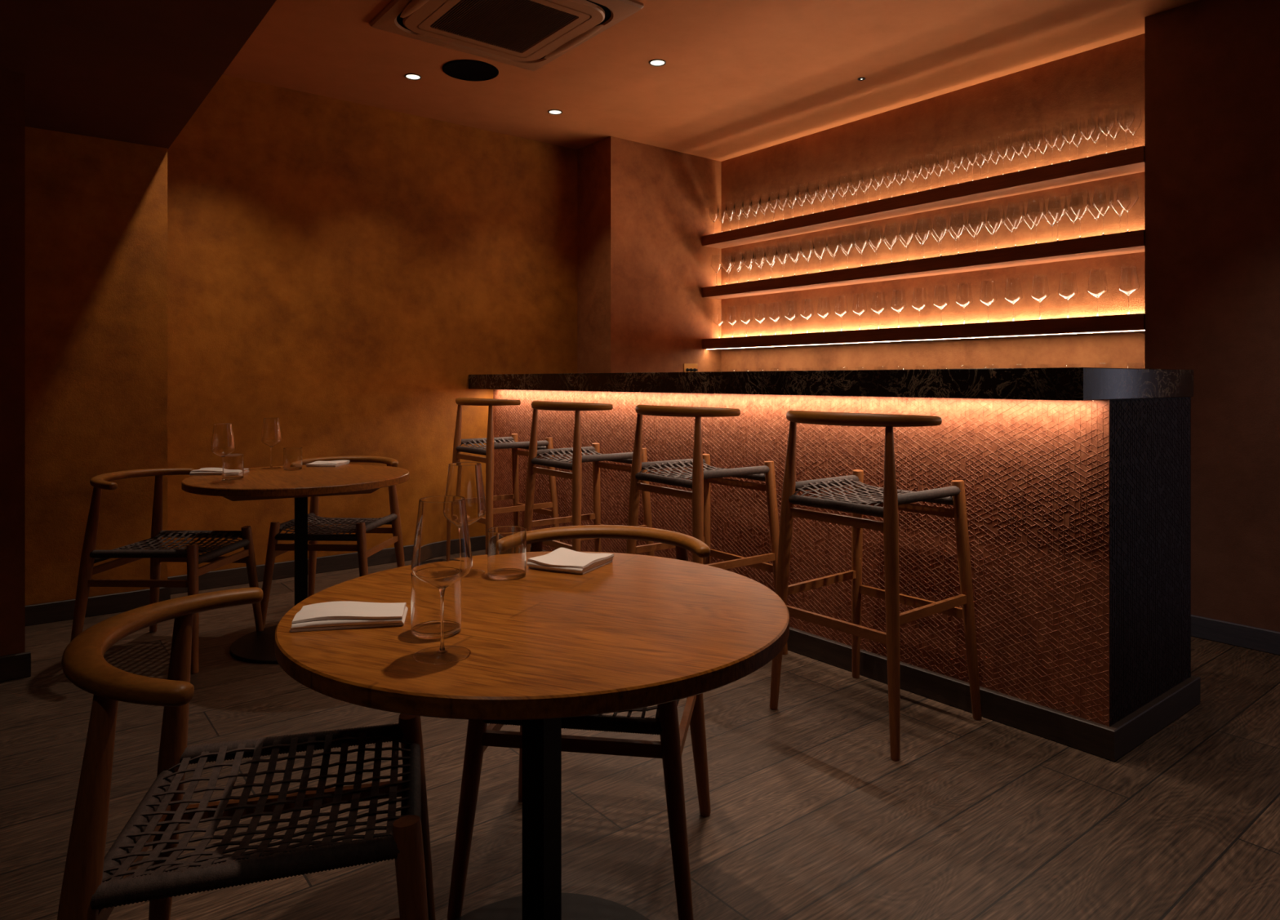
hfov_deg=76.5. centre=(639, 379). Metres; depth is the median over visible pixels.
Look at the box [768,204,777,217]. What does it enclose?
wine glass
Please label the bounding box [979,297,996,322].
wine glass
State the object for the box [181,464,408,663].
round table
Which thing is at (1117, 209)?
martini glass
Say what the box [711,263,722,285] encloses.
wine glass
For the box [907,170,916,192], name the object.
wine glass
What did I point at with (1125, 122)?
wine glass
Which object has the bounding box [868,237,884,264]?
wine glass
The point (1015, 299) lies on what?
wine glass
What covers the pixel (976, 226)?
martini glass
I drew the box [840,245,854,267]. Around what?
wine glass
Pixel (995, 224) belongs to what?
martini glass
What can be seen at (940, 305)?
wine glass
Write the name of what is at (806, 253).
wine glass
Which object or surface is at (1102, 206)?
martini glass
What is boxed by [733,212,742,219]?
wine glass
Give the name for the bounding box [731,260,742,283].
wine glass
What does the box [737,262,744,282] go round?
wine glass
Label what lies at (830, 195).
wine glass
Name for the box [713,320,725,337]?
wine glass
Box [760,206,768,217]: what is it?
wine glass
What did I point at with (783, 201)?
wine glass
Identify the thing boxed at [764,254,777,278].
wine glass
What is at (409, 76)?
recessed light
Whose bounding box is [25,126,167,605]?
wall
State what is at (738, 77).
ceiling
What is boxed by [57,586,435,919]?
dining chair
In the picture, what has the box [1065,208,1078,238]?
martini glass
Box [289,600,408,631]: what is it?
folded napkin
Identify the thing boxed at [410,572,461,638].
tumbler
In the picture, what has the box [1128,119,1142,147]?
wine glass
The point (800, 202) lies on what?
wine glass
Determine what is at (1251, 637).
baseboard
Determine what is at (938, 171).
wine glass
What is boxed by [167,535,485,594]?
baseboard
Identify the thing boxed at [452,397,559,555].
bar stool
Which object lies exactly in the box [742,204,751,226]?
wine glass
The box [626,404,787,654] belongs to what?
bar stool
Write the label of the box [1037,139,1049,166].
wine glass
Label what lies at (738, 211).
wine glass
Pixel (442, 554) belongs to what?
bowl
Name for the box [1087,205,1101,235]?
martini glass
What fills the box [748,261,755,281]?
wine glass
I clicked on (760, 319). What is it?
wine glass
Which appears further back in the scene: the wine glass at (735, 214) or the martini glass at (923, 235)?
the wine glass at (735, 214)
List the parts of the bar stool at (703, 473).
leg, seat rail, seat rail, backrest rail, leg, woven seat, leg, seat rail, seat rail, leg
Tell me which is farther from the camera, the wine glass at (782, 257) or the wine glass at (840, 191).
the wine glass at (782, 257)
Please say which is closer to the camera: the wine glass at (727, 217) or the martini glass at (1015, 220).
the martini glass at (1015, 220)
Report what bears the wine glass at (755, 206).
on the wall shelf at (1129, 161)
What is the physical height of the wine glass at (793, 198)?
0.218 m
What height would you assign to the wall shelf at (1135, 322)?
0.077 m
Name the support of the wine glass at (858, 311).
on the wall shelf at (1135, 322)
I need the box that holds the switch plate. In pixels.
[684,363,697,372]
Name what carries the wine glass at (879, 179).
on the wall shelf at (1129, 161)
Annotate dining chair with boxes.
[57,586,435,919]
[70,467,263,673]
[260,455,404,628]
[447,524,711,919]
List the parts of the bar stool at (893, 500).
leg, seat rail, seat rail, woven seat, leg, backrest rail, leg, seat rail, seat rail, leg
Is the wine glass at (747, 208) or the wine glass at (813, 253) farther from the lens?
the wine glass at (747, 208)
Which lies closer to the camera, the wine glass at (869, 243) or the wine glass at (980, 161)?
the wine glass at (980, 161)
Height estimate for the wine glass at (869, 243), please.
0.240 m
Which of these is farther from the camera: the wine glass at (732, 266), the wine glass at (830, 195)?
the wine glass at (732, 266)
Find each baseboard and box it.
[0,651,31,681]
[25,587,170,626]
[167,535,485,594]
[1191,614,1279,655]
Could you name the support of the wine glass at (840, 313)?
on the wall shelf at (1135, 322)
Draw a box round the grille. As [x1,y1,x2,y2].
[431,0,577,52]
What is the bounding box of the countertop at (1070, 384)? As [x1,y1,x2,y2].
[468,367,1193,400]
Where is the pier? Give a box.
[577,136,721,373]
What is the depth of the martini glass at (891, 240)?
4.83 m
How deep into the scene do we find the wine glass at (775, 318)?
5.62 m
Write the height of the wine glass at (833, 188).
0.218 m
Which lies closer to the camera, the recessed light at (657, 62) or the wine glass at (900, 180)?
the recessed light at (657, 62)
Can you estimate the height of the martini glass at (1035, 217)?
0.240 m
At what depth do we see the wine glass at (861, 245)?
5.00 m
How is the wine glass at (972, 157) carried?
on the wall shelf at (1129, 161)
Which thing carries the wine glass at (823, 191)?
on the wall shelf at (1129, 161)
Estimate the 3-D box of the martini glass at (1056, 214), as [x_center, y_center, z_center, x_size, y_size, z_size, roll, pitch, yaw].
[2.104,-0.812,4.093,0.090,0.240,0.090,0,0,44]
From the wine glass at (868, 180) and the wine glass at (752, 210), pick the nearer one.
the wine glass at (868, 180)
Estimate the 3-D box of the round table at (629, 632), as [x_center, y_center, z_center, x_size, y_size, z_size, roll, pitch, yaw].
[-0.181,0.770,1.498,0.898,0.720,0.898,0,0,33]
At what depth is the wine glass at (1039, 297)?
4.19 m
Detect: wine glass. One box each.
[210,423,235,482]
[260,417,281,468]
[411,495,472,664]
[444,462,486,577]
[709,213,718,233]
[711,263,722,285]
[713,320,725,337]
[717,210,726,231]
[717,216,726,222]
[720,262,732,284]
[724,208,734,230]
[725,214,734,221]
[726,319,738,337]
[727,264,733,284]
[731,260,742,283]
[733,207,742,228]
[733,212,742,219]
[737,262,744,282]
[740,318,752,336]
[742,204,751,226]
[742,209,751,221]
[742,258,754,281]
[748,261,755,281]
[751,203,760,225]
[751,208,759,225]
[752,256,765,279]
[754,316,767,335]
[756,259,766,270]
[760,200,769,223]
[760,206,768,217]
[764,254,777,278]
[767,257,777,278]
[768,198,778,221]
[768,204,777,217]
[768,315,782,334]
[775,253,788,276]
[777,196,788,219]
[777,201,786,219]
[777,255,789,267]
[784,314,797,333]
[786,200,796,209]
[787,194,798,217]
[787,250,801,275]
[788,253,802,275]
[796,197,806,215]
[797,191,808,215]
[800,248,813,273]
[800,252,814,272]
[800,313,813,333]
[806,195,816,205]
[807,189,818,213]
[813,246,826,271]
[813,249,827,271]
[817,186,829,211]
[817,192,826,211]
[817,311,831,332]
[826,190,836,203]
[826,244,840,270]
[826,248,840,257]
[828,184,839,208]
[834,310,848,330]
[837,187,846,207]
[839,182,851,206]
[840,242,854,268]
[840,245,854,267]
[848,184,857,204]
[850,179,862,204]
[852,308,866,329]
[853,240,869,266]
[853,243,868,255]
[860,181,867,202]
[862,176,874,202]
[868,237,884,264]
[868,241,883,264]
[871,179,879,199]
[871,306,886,328]
[873,173,885,199]
[883,176,891,191]
[883,239,897,251]
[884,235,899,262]
[885,170,897,197]
[890,305,906,327]
[895,173,904,195]
[897,168,911,195]
[898,236,913,261]
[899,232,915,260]
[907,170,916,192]
[911,164,924,191]
[911,303,927,326]
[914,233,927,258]
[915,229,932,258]
[920,167,929,190]
[924,161,937,189]
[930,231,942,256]
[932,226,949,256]
[933,164,943,187]
[933,302,949,324]
[937,158,951,186]
[947,160,956,184]
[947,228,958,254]
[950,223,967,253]
[951,155,965,183]
[955,299,973,324]
[961,157,971,182]
[965,151,979,180]
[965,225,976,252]
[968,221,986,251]
[975,154,986,178]
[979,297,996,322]
[980,148,995,177]
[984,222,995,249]
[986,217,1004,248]
[991,151,1000,176]
[995,144,1010,174]
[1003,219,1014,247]
[1004,295,1022,320]
[1005,147,1017,173]
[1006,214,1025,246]
[1011,140,1026,171]
[1022,143,1032,169]
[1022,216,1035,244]
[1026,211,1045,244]
[1027,137,1043,168]
[1030,293,1049,319]
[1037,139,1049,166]
[1044,133,1060,164]
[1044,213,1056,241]
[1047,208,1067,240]
[1054,136,1066,162]
[1057,291,1077,317]
[1061,128,1077,160]
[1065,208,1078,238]
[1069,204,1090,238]
[1071,132,1084,159]
[1079,124,1096,156]
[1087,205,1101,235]
[1087,288,1107,315]
[1090,127,1102,155]
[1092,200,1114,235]
[1097,120,1115,153]
[1108,123,1121,151]
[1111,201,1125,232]
[1116,115,1134,149]
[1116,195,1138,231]
[1117,286,1139,314]
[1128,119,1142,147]
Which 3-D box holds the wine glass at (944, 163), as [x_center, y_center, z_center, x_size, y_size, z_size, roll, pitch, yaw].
[1.717,-1.187,4.584,0.073,0.218,0.073,0,0,-22]
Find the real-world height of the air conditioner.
0.046 m
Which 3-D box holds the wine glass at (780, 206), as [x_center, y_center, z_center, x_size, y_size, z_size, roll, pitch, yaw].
[0.989,-1.187,5.642,0.073,0.218,0.073,0,0,-40]
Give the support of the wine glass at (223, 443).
on the round table at (273, 482)
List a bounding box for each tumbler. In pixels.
[222,453,244,479]
[283,447,302,470]
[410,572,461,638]
[487,525,526,580]
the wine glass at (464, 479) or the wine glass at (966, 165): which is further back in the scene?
the wine glass at (966, 165)
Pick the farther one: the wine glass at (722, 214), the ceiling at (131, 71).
the wine glass at (722, 214)
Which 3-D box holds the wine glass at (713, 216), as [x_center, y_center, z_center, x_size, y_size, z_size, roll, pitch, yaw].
[0.553,-1.187,6.061,0.073,0.218,0.073,0,0,38]
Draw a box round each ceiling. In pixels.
[0,0,276,149]
[222,0,1197,161]
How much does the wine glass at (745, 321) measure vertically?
0.233 m
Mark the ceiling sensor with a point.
(859, 78)
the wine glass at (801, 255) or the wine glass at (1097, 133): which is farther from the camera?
the wine glass at (801, 255)
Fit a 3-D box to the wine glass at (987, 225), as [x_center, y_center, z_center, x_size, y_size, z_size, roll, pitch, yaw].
[1.929,-0.812,4.449,0.090,0.240,0.090,0,0,-7]
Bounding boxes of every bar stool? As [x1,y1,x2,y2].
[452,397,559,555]
[524,400,654,555]
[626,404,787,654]
[769,410,982,760]
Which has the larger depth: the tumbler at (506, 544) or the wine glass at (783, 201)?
the wine glass at (783, 201)
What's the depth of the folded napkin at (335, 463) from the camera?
3.84 m
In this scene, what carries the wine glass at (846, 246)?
on the wall shelf at (1131, 242)
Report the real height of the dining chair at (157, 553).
0.744 m
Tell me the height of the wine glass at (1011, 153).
0.218 m
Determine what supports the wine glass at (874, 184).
on the wall shelf at (1129, 161)
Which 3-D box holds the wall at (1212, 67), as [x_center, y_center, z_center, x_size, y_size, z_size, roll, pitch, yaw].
[3.889,-0.270,2.045,0.360,2.800,4.600,0,0,-38]
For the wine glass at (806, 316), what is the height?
0.233 m
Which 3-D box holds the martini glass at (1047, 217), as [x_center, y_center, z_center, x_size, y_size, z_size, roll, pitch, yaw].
[2.128,-0.812,4.195,0.090,0.240,0.090,0,0,-4]
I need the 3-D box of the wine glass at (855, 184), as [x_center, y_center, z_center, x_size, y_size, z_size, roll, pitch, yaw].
[1.346,-1.187,5.054,0.073,0.218,0.073,0,0,-32]
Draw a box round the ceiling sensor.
[857,77,865,80]
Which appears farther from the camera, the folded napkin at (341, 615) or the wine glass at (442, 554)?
the folded napkin at (341, 615)
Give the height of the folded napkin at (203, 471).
0.021 m
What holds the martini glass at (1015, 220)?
on the wall shelf at (1131, 242)
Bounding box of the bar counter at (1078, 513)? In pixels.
[493,389,1200,761]
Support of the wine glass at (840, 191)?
on the wall shelf at (1129, 161)
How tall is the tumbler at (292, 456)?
0.098 m
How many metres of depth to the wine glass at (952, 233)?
4.61 m
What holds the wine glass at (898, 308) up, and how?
on the wall shelf at (1135, 322)
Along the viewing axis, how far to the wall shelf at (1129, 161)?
4.54 m
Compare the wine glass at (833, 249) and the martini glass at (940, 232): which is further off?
the wine glass at (833, 249)
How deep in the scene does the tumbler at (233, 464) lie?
3.35 m
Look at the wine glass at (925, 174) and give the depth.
4.75 m
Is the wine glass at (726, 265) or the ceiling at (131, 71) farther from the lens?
the wine glass at (726, 265)
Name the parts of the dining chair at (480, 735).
leg, leg, seat rail, backrest rail, woven seat, leg, leg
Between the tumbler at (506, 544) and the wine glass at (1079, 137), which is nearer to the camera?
the tumbler at (506, 544)
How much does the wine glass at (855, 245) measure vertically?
0.240 m
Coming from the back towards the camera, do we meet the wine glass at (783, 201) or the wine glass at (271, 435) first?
the wine glass at (783, 201)
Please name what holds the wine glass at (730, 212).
on the wall shelf at (1129, 161)
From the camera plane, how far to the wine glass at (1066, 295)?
4.08 m
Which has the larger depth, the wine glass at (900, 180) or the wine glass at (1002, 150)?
the wine glass at (900, 180)
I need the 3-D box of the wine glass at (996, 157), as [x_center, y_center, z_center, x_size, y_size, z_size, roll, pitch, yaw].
[1.941,-1.187,4.433,0.073,0.218,0.073,0,0,-16]
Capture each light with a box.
[404,73,421,79]
[547,109,562,115]
[648,58,666,66]
[709,329,1144,349]
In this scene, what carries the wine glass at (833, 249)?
on the wall shelf at (1131, 242)
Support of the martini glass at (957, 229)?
on the wall shelf at (1131, 242)
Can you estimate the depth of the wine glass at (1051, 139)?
4.09 m
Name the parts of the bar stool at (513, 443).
leg, seat rail, seat rail, backrest rail, leg, woven seat, leg, seat rail, seat rail, leg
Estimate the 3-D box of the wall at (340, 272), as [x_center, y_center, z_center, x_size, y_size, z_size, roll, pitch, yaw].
[-1.529,-0.270,5.132,2.850,2.800,0.145,0,0,-38]
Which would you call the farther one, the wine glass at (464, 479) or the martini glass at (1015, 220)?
the martini glass at (1015, 220)
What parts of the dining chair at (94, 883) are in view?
leg, seat rail, backrest rail, leg, seat rail, woven seat, seat rail, leg, seat rail, leg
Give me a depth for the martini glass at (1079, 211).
3.99 m
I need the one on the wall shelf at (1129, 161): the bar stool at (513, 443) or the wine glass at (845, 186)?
the wine glass at (845, 186)
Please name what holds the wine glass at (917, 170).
on the wall shelf at (1129, 161)
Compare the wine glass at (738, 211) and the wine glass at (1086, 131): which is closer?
the wine glass at (1086, 131)
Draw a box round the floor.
[0,549,1279,919]
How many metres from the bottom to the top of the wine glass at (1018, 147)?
0.218 m
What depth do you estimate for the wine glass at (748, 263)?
5.76 m
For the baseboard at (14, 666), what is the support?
attached to the wall pier
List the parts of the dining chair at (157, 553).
leg, seat rail, seat rail, backrest rail, leg, woven seat, leg, seat rail, seat rail, leg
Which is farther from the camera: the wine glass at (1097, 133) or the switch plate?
the switch plate
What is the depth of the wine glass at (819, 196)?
5.36 m
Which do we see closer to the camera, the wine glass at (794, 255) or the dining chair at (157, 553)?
the dining chair at (157, 553)
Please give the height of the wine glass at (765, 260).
0.240 m
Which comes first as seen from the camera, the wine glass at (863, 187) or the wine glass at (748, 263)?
the wine glass at (863, 187)
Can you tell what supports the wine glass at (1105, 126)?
on the wall shelf at (1129, 161)
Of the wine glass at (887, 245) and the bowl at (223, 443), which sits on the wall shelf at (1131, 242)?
the wine glass at (887, 245)
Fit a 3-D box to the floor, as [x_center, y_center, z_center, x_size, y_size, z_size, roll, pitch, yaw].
[0.167,1.180,1.404,7.200,0.100,8.200,0,0,-38]
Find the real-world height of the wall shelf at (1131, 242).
0.075 m
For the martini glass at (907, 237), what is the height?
0.240 m
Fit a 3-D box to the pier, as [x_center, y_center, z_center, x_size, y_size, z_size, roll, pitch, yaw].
[0.105,-0.270,6.158,1.213,2.800,0.555,0,0,-38]
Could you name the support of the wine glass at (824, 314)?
on the wall shelf at (1135, 322)
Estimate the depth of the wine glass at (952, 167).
4.62 m
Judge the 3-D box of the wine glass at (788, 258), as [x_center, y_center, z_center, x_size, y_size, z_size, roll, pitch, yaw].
[0.996,-0.812,5.633,0.090,0.240,0.090,0,0,-17]
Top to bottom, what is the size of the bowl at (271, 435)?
0.134 m
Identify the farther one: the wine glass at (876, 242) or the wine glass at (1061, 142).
the wine glass at (876, 242)
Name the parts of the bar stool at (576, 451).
leg, seat rail, seat rail, woven seat, backrest rail, leg, leg, seat rail, seat rail, leg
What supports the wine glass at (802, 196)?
on the wall shelf at (1129, 161)
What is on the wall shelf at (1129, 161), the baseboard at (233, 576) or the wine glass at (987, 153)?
the wine glass at (987, 153)
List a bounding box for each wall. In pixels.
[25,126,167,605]
[167,75,577,577]
[721,33,1144,371]
[1144,0,1279,631]
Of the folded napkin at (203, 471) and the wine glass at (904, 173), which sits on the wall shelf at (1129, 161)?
the wine glass at (904, 173)
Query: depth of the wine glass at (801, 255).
5.54 m
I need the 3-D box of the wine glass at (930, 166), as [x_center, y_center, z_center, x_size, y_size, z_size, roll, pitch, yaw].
[1.664,-1.187,4.651,0.073,0.218,0.073,0,0,-24]
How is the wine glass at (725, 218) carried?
on the wall shelf at (1129, 161)
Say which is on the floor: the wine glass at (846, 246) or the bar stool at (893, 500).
the bar stool at (893, 500)
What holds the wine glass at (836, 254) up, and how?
on the wall shelf at (1131, 242)
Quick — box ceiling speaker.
[442,59,498,81]
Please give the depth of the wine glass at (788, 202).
5.56 m
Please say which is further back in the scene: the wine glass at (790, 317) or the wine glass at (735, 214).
the wine glass at (735, 214)
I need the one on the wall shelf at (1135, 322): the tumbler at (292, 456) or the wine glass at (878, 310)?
the wine glass at (878, 310)
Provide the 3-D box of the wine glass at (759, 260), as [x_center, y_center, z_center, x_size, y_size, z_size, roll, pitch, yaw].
[0.837,-0.812,5.700,0.090,0.240,0.090,0,0,24]
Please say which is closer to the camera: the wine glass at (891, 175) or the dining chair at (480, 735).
the dining chair at (480, 735)
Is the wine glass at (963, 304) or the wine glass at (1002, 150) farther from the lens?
the wine glass at (963, 304)
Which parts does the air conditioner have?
panel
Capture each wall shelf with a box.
[702,145,1144,248]
[702,229,1144,299]
[702,313,1144,349]
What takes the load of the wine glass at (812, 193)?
on the wall shelf at (1129, 161)
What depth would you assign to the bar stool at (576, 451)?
3.99 m
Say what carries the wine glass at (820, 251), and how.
on the wall shelf at (1131, 242)
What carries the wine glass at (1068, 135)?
on the wall shelf at (1129, 161)
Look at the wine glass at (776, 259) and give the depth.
5.71 m
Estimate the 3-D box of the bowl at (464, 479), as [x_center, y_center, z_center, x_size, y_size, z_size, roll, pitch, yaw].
[-0.370,0.244,1.720,0.089,0.134,0.089,0,0,-38]
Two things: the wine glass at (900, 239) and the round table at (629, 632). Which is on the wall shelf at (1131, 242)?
the wine glass at (900, 239)
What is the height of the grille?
0.013 m
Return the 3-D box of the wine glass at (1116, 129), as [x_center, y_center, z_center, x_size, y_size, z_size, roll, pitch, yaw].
[2.312,-1.187,3.963,0.073,0.218,0.073,0,0,-7]
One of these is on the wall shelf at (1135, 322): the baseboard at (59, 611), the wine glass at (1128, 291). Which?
the wine glass at (1128, 291)
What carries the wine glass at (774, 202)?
on the wall shelf at (1129, 161)
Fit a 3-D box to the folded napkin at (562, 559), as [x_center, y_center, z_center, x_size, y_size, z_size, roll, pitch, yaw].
[-0.153,0.399,1.798,0.138,0.021,0.151,0,0,26]
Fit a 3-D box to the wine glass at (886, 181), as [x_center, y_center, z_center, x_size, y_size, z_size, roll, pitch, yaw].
[1.518,-1.187,4.970,0.073,0.218,0.073,0,0,-27]
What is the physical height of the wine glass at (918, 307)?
0.233 m
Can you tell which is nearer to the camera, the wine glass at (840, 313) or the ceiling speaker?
the ceiling speaker
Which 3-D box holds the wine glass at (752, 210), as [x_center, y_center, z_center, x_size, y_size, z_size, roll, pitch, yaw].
[0.830,-1.187,5.843,0.073,0.218,0.073,0,0,-45]
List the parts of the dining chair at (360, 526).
leg, seat rail, leg, seat rail, woven seat, backrest rail, seat rail, leg, seat rail, leg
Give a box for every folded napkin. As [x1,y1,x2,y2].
[189,467,248,475]
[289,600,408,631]
[305,460,349,466]
[526,547,613,574]
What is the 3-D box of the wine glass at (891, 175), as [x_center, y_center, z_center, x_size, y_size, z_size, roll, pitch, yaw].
[1.505,-1.187,4.853,0.073,0.218,0.073,0,0,-28]
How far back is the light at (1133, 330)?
4.53 m
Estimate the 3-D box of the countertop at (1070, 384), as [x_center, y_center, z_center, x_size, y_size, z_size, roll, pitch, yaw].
[0.405,0.011,4.101,0.863,0.095,3.868,0,0,-38]
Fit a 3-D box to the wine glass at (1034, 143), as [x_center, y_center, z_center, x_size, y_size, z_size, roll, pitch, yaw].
[2.034,-1.187,4.181,0.073,0.218,0.073,0,0,-14]
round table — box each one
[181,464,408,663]
[275,551,789,919]
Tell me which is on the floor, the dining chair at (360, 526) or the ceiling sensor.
the dining chair at (360, 526)
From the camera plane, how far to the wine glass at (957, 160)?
4.50 m
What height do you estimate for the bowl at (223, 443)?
0.134 m
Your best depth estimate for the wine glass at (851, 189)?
5.16 m
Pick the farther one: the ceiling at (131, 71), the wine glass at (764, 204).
the wine glass at (764, 204)
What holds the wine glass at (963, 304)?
on the wall shelf at (1135, 322)
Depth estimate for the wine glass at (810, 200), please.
5.43 m
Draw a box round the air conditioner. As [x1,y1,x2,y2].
[368,0,644,71]
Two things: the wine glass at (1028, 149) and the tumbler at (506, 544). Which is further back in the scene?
the wine glass at (1028, 149)
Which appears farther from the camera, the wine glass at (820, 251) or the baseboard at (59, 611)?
the wine glass at (820, 251)
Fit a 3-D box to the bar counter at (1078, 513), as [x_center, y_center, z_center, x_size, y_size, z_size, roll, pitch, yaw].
[0.466,0.595,4.137,0.735,1.071,3.887,0,0,-38]
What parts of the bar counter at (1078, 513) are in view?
panel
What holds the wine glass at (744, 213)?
on the wall shelf at (1129, 161)
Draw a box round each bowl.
[210,423,235,457]
[260,417,281,446]
[411,495,472,589]
[444,462,486,525]
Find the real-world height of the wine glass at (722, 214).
0.218 m
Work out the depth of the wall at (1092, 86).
4.68 m
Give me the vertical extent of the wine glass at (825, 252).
0.240 m
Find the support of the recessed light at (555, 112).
in the ceiling at (738, 77)
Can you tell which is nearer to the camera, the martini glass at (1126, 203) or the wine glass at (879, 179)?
the martini glass at (1126, 203)

